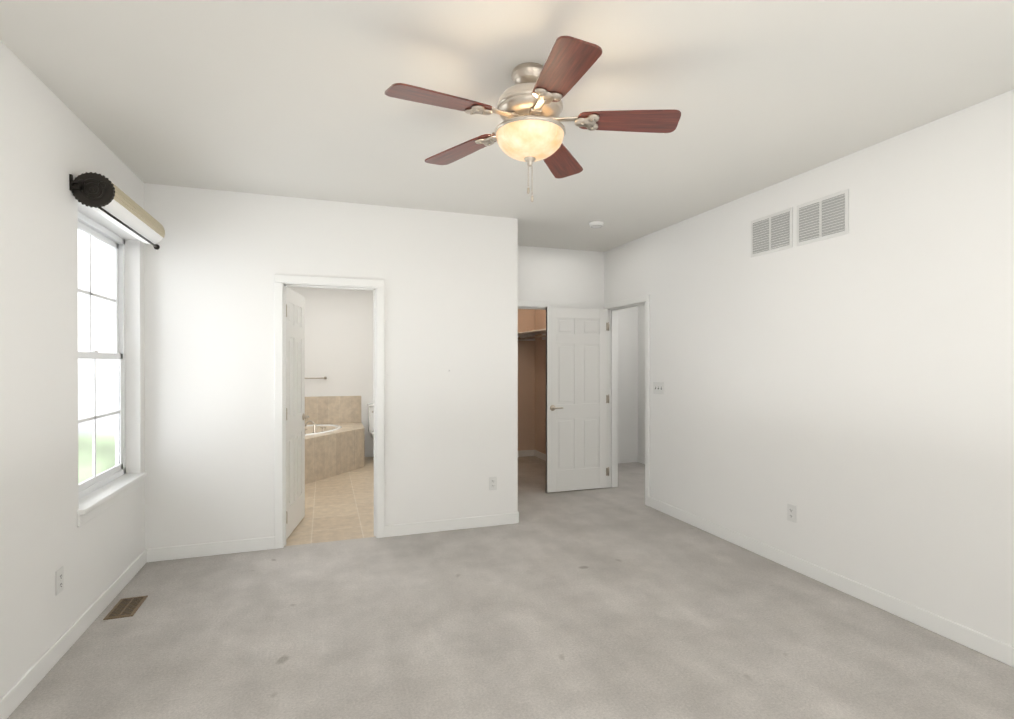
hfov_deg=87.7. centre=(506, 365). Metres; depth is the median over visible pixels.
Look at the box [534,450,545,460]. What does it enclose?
baseboard
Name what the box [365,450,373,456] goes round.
baseboard
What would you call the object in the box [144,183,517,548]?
wall
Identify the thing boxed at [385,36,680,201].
fan
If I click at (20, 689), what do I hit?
baseboard
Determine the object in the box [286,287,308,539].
bathroom door
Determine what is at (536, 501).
floor
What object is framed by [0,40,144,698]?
wall
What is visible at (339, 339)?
wall
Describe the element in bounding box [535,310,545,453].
wall
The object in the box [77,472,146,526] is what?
window sill
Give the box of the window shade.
[69,172,164,249]
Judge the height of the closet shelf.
0.110 m
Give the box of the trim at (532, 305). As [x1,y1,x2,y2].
[518,301,578,309]
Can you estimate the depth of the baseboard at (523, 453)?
8.02 m
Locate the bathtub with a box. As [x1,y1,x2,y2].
[305,396,364,483]
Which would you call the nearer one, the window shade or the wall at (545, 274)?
the window shade
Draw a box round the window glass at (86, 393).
[78,229,114,482]
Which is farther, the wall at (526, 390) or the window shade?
the wall at (526, 390)
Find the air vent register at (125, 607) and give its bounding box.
[103,595,147,619]
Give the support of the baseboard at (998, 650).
attached to the wall at (850, 396)
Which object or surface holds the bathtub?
on the floor at (338, 507)
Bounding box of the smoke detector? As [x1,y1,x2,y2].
[589,221,603,227]
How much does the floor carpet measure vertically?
0.080 m
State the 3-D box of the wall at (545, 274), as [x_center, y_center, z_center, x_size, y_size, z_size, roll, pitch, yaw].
[0.425,0.045,5.918,1.430,2.700,0.120,0,0,-19]
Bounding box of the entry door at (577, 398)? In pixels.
[546,307,608,492]
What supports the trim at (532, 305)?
attached to the wall at (545, 274)
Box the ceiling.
[0,0,1013,251]
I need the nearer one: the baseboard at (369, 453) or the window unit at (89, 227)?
the window unit at (89, 227)
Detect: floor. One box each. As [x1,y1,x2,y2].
[286,457,375,545]
[518,456,651,521]
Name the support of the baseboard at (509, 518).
attached to the wall at (216, 261)
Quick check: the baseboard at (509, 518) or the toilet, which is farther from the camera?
the toilet
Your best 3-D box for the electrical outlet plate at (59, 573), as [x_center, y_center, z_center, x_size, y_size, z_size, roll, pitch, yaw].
[-2.155,1.039,2.548,0.011,0.116,0.072,0,0,-19]
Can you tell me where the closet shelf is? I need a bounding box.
[521,328,545,340]
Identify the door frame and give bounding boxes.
[274,274,383,548]
[604,295,649,505]
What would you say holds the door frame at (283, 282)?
attached to the wall at (216, 261)
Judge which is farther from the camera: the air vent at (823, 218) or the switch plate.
the switch plate
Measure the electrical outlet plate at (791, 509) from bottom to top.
0.116 m
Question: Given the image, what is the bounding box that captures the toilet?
[367,403,373,438]
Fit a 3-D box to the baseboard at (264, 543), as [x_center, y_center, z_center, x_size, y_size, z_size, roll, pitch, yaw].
[-2.161,1.356,3.904,0.825,0.095,0.014,0,0,-19]
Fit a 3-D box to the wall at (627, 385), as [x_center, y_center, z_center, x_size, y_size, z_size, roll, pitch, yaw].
[1.350,0.038,7.454,1.080,2.700,0.120,0,0,-19]
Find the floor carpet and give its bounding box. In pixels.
[7,508,1013,718]
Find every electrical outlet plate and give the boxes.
[55,566,63,595]
[489,476,496,489]
[787,504,795,522]
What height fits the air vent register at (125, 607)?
0.009 m
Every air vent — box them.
[751,207,792,257]
[797,189,848,245]
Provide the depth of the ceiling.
2.45 m
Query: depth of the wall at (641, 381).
7.49 m
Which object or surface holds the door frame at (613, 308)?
attached to the wall at (850, 396)
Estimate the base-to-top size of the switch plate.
0.116 m
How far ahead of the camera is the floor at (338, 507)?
5.12 m
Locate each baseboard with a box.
[0,549,147,718]
[148,536,274,561]
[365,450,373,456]
[384,512,518,536]
[518,450,533,456]
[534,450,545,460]
[637,456,644,463]
[649,497,1013,666]
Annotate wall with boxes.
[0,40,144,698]
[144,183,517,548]
[288,287,373,450]
[518,245,603,308]
[518,309,534,450]
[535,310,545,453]
[604,89,1013,645]
[618,307,637,462]
[638,305,644,456]
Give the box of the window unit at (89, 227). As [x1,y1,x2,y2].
[78,211,125,498]
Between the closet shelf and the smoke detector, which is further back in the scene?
the closet shelf
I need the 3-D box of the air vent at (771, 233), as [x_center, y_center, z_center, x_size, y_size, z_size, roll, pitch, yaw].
[1.898,-0.949,3.807,0.016,0.275,0.375,0,0,-19]
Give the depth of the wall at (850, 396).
3.15 m
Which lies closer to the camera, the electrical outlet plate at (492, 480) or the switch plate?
the electrical outlet plate at (492, 480)
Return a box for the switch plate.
[653,382,663,393]
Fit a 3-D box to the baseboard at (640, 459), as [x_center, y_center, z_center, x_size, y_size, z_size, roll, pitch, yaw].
[2.411,1.347,6.016,0.014,0.095,3.300,0,0,-19]

